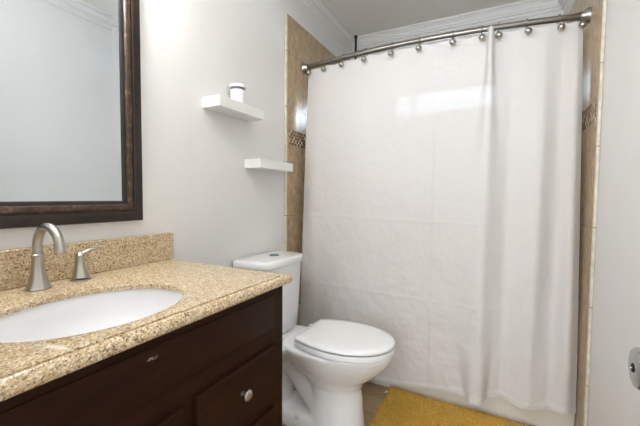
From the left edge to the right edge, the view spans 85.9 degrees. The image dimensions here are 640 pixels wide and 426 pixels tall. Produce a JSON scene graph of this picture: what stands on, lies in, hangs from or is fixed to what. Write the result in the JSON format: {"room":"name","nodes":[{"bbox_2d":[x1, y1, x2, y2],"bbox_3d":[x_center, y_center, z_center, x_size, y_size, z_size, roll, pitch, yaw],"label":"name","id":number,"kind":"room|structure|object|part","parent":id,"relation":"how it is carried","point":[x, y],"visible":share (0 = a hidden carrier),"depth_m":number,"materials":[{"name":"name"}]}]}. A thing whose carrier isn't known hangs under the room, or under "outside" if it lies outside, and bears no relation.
{"room":"bathroom","nodes":[
{"label":"bathroom","id":0,"kind":"room"},
{"bbox_2d":[0,0,350,266],"bbox_3d":[-0.437,-0.205,1.796,0.120,2.450,3.060,2,3,27],"label":"wall","id":1,"kind":"structure","parent":0,"point":[198,187],"depth_m":1.54,"materials":[{"name":"paint"}]},
{"bbox_2d":[0,0,142,228],"bbox_3d":[-0.801,-0.385,0.901,0.028,0.850,0.718,2,3,27],"label":"wall mirror","id":2,"kind":"object","parent":1,"relation":"attached to","point":[71,123],"visible":1,"depth_m":1.02,"materials":[{"name":"brown wood"}]},
{"bbox_2d":[0,232,173,290],"bbox_3d":[-0.800,0.146,0.944,0.021,0.104,0.940,2,3,27],"label":"backsplash","id":3,"kind":"structure","parent":1,"relation":"attached to","point":[121,252],"depth_m":1.08,"materials":[{"name":"stone"}]},
{"bbox_2d":[203,94,263,121],"bbox_3d":[-0.397,-0.487,1.613,0.100,0.046,0.312,2,3,27],"label":"wall shelf","id":4,"kind":"object","parent":1,"relation":"attached to","point":[219,103],"visible":1,"depth_m":1.55,"materials":[{"name":"white laminate"}]},
{"bbox_2d":[229,83,245,103],"bbox_3d":[-0.388,-0.557,1.622,0.079,0.094,0.079,2,3,27],"label":"jar","id":5,"kind":"object","parent":4,"relation":"on","point":[237,92],"visible":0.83,"depth_m":1.59,"materials":[{"name":"white ceramic"}]},
{"bbox_3d":[-0.388,-0.596,1.620,0.079,0.017,0.079,2,3,27],"label":"lid","id":6,"kind":"part","parent":5,"relation":"part of","materials":[{"name":"white ceramic"}]},
{"bbox_2d":[245,158,292,171],"bbox_3d":[-0.272,-0.258,1.875,0.100,0.046,0.312,2,3,27],"label":"wall shelf","id":7,"kind":"object","parent":1,"relation":"attached to","point":[258,163],"visible":1,"depth_m":1.78,"materials":[{"name":"white laminate"}]},
{"bbox_2d":[284,13,287,250],"bbox_3d":[-0.211,-0.094,2.104,0.011,2.202,0.021,2,3,27],"label":"trim","id":8,"kind":"structure","parent":1,"relation":"attached to","point":[286,14],"depth_m":2.08,"materials":[{"name":"stone"}]},
{"bbox_2d":[289,130,305,148],"bbox_3d":[0.038,-0.487,2.557,0.002,0.094,0.993,2,3,27],"label":"trim","id":9,"kind":"structure","parent":1,"relation":"attached to","point":[297,139],"depth_m":2.20,"materials":[{"name":"tile"}]},
{"bbox_2d":[287,14,340,324],"bbox_3d":[0.026,-0.114,2.571,0.010,2.202,1.027,2,3,27],"label":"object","id":10,"kind":"structure","parent":1,"relation":"attached to","point":[303,47],"depth_m":2.20,"materials":[{"name":"tile"}]},
{"bbox_2d":[300,0,354,51],"bbox_3d":[-0.345,-1.383,1.698,0.064,0.086,2.820,2,3,27],"label":"trim","id":11,"kind":"structure","parent":1,"relation":"attached to","point":[320,9],"depth_m":2.52,"materials":[{"name":"white paint"}]},
{"bbox_2d":[282,382,533,425],"bbox_3d":[-0.085,1.104,0.759,1.760,0.060,4.690,2,3,27],"label":"floor","id":12,"kind":"structure","parent":0,"point":[372,394],"depth_m":1.88,"materials":[{"name":"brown wood"}]},
{"bbox_2d":[0,286,282,425],"bbox_3d":[-0.556,0.652,0.833,0.580,0.828,0.921,2,3,27],"label":"vanity cabinet","id":13,"kind":"object","parent":12,"relation":"on","point":[224,367],"visible":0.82,"depth_m":0.76,"materials":[{"name":"brown wood"}]},
{"bbox_2d":[0,232,291,401],"bbox_3d":[-0.556,0.169,0.821,0.570,0.134,0.940,2,3,27],"label":"countertop","id":14,"kind":"structure","parent":13,"relation":"on","point":[140,261],"depth_m":0.90,"materials":[{"name":"stone"}]},
{"bbox_2d":[24,223,103,291],"bbox_3d":[-0.702,0.113,0.880,0.155,0.177,0.350,2,3,27],"label":"faucet","id":15,"kind":"object","parent":14,"relation":"on","point":[38,279],"visible":1,"depth_m":0.89,"materials":[{"name":"silver metal"}]},
{"bbox_3d":[-0.742,0.154,0.904,0.058,0.094,0.053,2,3,27],"label":"spout","id":16,"kind":"part","parent":15,"relation":"part of","materials":[{"name":"silver metal"}]},
{"bbox_3d":[-0.692,0.068,0.875,0.133,0.086,0.026,2,3,27],"label":"spout","id":17,"kind":"part","parent":15,"relation":"part of","materials":[{"name":"silver metal"}]},
{"bbox_3d":[-0.700,0.151,1.002,0.044,0.074,0.040,2,3,27],"label":"handle","id":18,"kind":"part","parent":15,"relation":"part of","materials":[{"name":"silver metal"}]},
{"bbox_3d":[-0.700,0.193,1.004,0.052,0.006,0.047,2,3,27],"label":"handle","id":19,"kind":"part","parent":15,"relation":"part of","materials":[{"name":"silver metal"}]},
{"bbox_3d":[-0.684,0.115,1.028,0.015,0.025,0.070,2,3,29],"label":"lever","id":20,"kind":"part","parent":15,"relation":"part of","materials":[{"name":"silver metal"}]},
{"bbox_2d":[0,289,182,342],"bbox_3d":[-0.508,0.300,0.780,0.368,0.153,0.459,2,3,27],"label":"sink","id":21,"kind":"object","parent":14,"relation":"in","point":[98,311],"visible":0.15,"depth_m":0.90,"materials":[{"name":"white ceramic"}]},
{"bbox_3d":[-0.355,0.685,0.661,0.012,0.512,0.232,2,3,27],"label":"door","id":22,"kind":"part","parent":13,"relation":"part of","materials":[{"name":"brown wood"}]},
{"bbox_3d":[-0.212,0.490,0.931,0.012,0.153,0.317,2,3,27],"label":"drawer","id":23,"kind":"part","parent":13,"relation":"part of","materials":[{"name":"brown wood"}]},
{"bbox_3d":[-0.199,0.486,0.919,0.030,0.030,0.030,2,3,27],"label":"knob","id":24,"kind":"part","parent":13,"relation":"part of","materials":[{"name":"silver metal"}]},
{"bbox_3d":[-0.214,0.679,0.940,0.012,0.140,0.317,2,3,27],"label":"drawer","id":25,"kind":"part","parent":13,"relation":"part of","materials":[{"name":"brown wood"}]},
{"bbox_2d":[233,250,394,425],"bbox_3d":[-0.009,0.628,1.694,0.770,0.802,0.390,2,3,27],"label":"toilet","id":26,"kind":"object","parent":12,"relation":"on","point":[328,362],"visible":0.73,"depth_m":1.58,"materials":[{"name":"white ceramic"}]},
{"bbox_3d":[-0.245,0.245,1.803,0.218,0.039,0.376,2,3,27],"label":"tank lid","id":27,"kind":"part","parent":26,"relation":"part of","materials":[{"name":"white ceramic"}]},
{"bbox_3d":[-0.247,0.443,1.815,0.195,0.356,0.362,2,3,27],"label":"tank","id":28,"kind":"part","parent":26,"relation":"part of","materials":[{"name":"white ceramic"}]},
{"bbox_3d":[-0.011,0.822,1.692,0.731,0.415,0.357,2,3,27],"label":"bowl","id":29,"kind":"part","parent":26,"relation":"part of","materials":[{"name":"white ceramic"}]},
{"bbox_3d":[0.133,0.602,1.609,0.435,0.023,0.362,2,3,27],"label":"seat","id":30,"kind":"part","parent":26,"relation":"part of","materials":[{"name":"white plastic"}]},
{"bbox_3d":[0.133,0.576,1.608,0.435,0.020,0.362,2,3,27],"label":"seat lid","id":31,"kind":"part","parent":26,"relation":"part of","materials":[{"name":"white plastic"}]},
{"bbox_2d":[297,304,577,425],"bbox_3d":[0.717,0.806,2.323,1.498,0.400,0.889,2,3,27],"label":"bathtub","id":32,"kind":"object","parent":12,"relation":"on","point":[499,406],"visible":0.09,"depth_m":1.74,"materials":[{"name":"white ceramic"}]},
{"bbox_2d":[354,35,356,58],"bbox_3d":[0.290,-0.452,2.911,0.028,2.048,0.028,2,3,27],"label":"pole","id":33,"kind":"object","parent":32,"relation":"on","point":[355,36],"visible":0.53,"depth_m":2.86,"materials":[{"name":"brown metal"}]},
{"bbox_2d":[369,385,527,425],"bbox_3d":[0.639,1.026,1.524,0.862,0.033,0.611,2,3,27],"label":"bath rug","id":34,"kind":"object","parent":12,"relation":"on","point":[399,407],"visible":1,"depth_m":1.72,"materials":[{"name":"yellow fabric"}]},
{"bbox_2d":[323,0,522,35],"bbox_3d":[-0.065,-1.403,0.640,1.760,0.060,4.690,2,3,27],"label":"ceiling","id":35,"kind":"structure","parent":0,"point":[361,17],"depth_m":2.47,"materials":[{"name":"paint"}]},
{"bbox_2d":[351,10,563,59],"bbox_3d":[0.960,-0.238,2.735,1.520,2.450,0.120,2,3,27],"label":"wall","id":36,"kind":"structure","parent":0,"point":[556,13],"depth_m":2.45,"materials":[{"name":"paint"}]},
{"bbox_2d":[351,0,562,50],"bbox_3d":[0.928,-1.415,2.597,1.520,0.086,0.064,2,3,27],"label":"trim","id":37,"kind":"structure","parent":36,"relation":"attached to","point":[525,8],"depth_m":2.53,"materials":[{"name":"white paint"}]},
{"bbox_2d":[578,11,586,28],"bbox_3d":[1.193,-0.881,1.570,0.033,0.090,0.069,1,3,16],"label":"curtain hook","id":38,"kind":"object","parent":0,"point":[582,24],"visible":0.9,"depth_m":1.55,"materials":[{"name":"silver metal"}]},
{"bbox_2d":[563,0,639,425],"bbox_3d":[1.025,-0.157,1.055,0.120,2.450,3.060,2,3,27],"label":"wall","id":39,"kind":"structure","parent":0,"point":[613,400],"depth_m":1.16,"materials":[{"name":"paint"}]},
{"bbox_2d":[302,7,590,73],"bbox_3d":[0.552,-0.926,1.886,1.500,0.068,0.126,2,3,27],"label":"curtain rod","id":40,"kind":"object","parent":39,"relation":"attached to","point":[586,14],"visible":0.93,"depth_m":1.75,"materials":[{"name":"metal"}]},
{"bbox_2d":[321,58,327,71],"bbox_3d":[0.032,-0.917,2.131,0.033,0.090,0.069,2,3,36],"label":"curtain hook","id":41,"kind":"object","parent":40,"relation":"hanging from","point":[323,68],"visible":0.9,"depth_m":2.11,"materials":[{"name":"silver metal"}]},
{"bbox_2d":[339,54,345,66],"bbox_3d":[0.137,-0.913,2.057,0.033,0.090,0.069,2,3,34],"label":"curtain hook","id":42,"kind":"object","parent":40,"relation":"hanging from","point":[341,64],"visible":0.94,"depth_m":2.03,"materials":[{"name":"silver metal"}]},
{"bbox_2d":[361,48,367,61],"bbox_3d":[0.260,-0.908,1.978,0.033,0.090,0.069,2,3,32],"label":"curtain hook","id":43,"kind":"object","parent":40,"relation":"hanging from","point":[363,59],"visible":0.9,"depth_m":1.96,"materials":[{"name":"silver metal"}]},
{"bbox_2d":[388,42,393,56],"bbox_3d":[0.397,-0.903,1.897,0.033,0.090,0.069,2,3,29],"label":"curtain hook","id":44,"kind":"object","parent":40,"relation":"hanging from","point":[390,53],"visible":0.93,"depth_m":1.88,"materials":[{"name":"silver metal"}]},
{"bbox_2d":[415,36,421,51],"bbox_3d":[0.528,-0.899,1.828,0.033,0.090,0.069,2,3,27],"label":"curtain hook","id":45,"kind":"object","parent":40,"relation":"hanging from","point":[418,48],"visible":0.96,"depth_m":1.80,"materials":[{"name":"silver metal"}]},
{"bbox_2d":[300,21,582,414],"bbox_3d":[0.533,0.041,1.866,1.455,1.907,0.165,2,3,27],"label":"shower curtain","id":46,"kind":"object","parent":40,"relation":"hanging from","point":[442,181],"visible":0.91,"depth_m":1.76,"materials":[{"name":"white fabric"}]},
{"bbox_2d":[449,30,455,45],"bbox_3d":[0.680,-0.894,1.756,0.033,0.090,0.069,2,3,24],"label":"curtain hook","id":47,"kind":"object","parent":40,"relation":"hanging from","point":[452,42],"visible":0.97,"depth_m":1.73,"materials":[{"name":"silver metal"}]},
{"bbox_2d":[479,25,485,40],"bbox_3d":[0.804,-0.890,1.703,0.033,0.090,0.069,2,3,22],"label":"curtain hook","id":48,"kind":"object","parent":40,"relation":"hanging from","point":[482,37],"visible":0.97,"depth_m":1.68,"materials":[{"name":"silver metal"}]},
{"bbox_2d":[495,22,502,38],"bbox_3d":[0.871,-0.889,1.676,0.033,0.090,0.069,2,3,21],"label":"curtain hook","id":49,"kind":"object","parent":40,"relation":"hanging from","point":[498,35],"visible":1,"depth_m":1.65,"materials":[{"name":"silver metal"}]},
{"bbox_2d":[525,18,532,34],"bbox_3d":[0.988,-0.886,1.634,0.033,0.090,0.069,1,3,19],"label":"curtain hook","id":50,"kind":"object","parent":40,"relation":"hanging from","point":[528,30],"visible":0.93,"depth_m":1.61,"materials":[{"name":"silver metal"}]},
{"bbox_2d":[557,14,565,30],"bbox_3d":[1.114,-0.883,1.593,0.033,0.090,0.069,1,3,17],"label":"curtain hook","id":51,"kind":"object","parent":40,"relation":"hanging from","point":[561,26],"visible":0.91,"depth_m":1.57,"materials":[{"name":"silver metal"}]},
{"bbox_2d":[557,0,566,9],"bbox_3d":[0.953,-1.341,1.040,0.064,0.086,2.820,2,3,27],"label":"trim","id":52,"kind":"structure","parent":39,"relation":"attached to","point":[562,3],"depth_m":2.23,"materials":[{"name":"white paint"}]},
{"bbox_2d":[565,0,602,425],"bbox_3d":[1.367,-0.070,1.878,0.010,2.202,1.051,2,3,27],"label":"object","id":53,"kind":"structure","parent":39,"relation":"attached to","point":[592,31],"depth_m":1.52,"materials":[{"name":"tile"}]},
{"bbox_2d":[582,99,596,131],"bbox_3d":[1.369,-0.443,1.870,0.002,0.094,1.014,2,3,27],"label":"trim","id":54,"kind":"structure","parent":39,"relation":"attached to","point":[589,114],"depth_m":1.51,"materials":[{"name":"tile"}]},
{"bbox_2d":[583,0,606,425],"bbox_3d":[1.124,-0.049,1.401,0.011,2.202,0.021,2,3,27],"label":"trim","id":55,"kind":"structure","parent":39,"relation":"attached to","point":[604,7],"depth_m":1.40,"materials":[{"name":"stone"}]},
{"bbox_3d":[-0.372,-0.124,0.116,1.520,2.450,0.120,2,3,27],"label":"wall","id":56,"kind":"structure","parent":0,"visible":0},
{"bbox_2d":[628,347,639,390],"bbox_3d":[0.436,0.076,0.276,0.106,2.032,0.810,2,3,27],"label":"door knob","id":57,"kind":"structure","parent":56,"relation":"in","point":[634,354],"depth_m":0.58,"materials":[{"name":"silver metal"}]}
]}

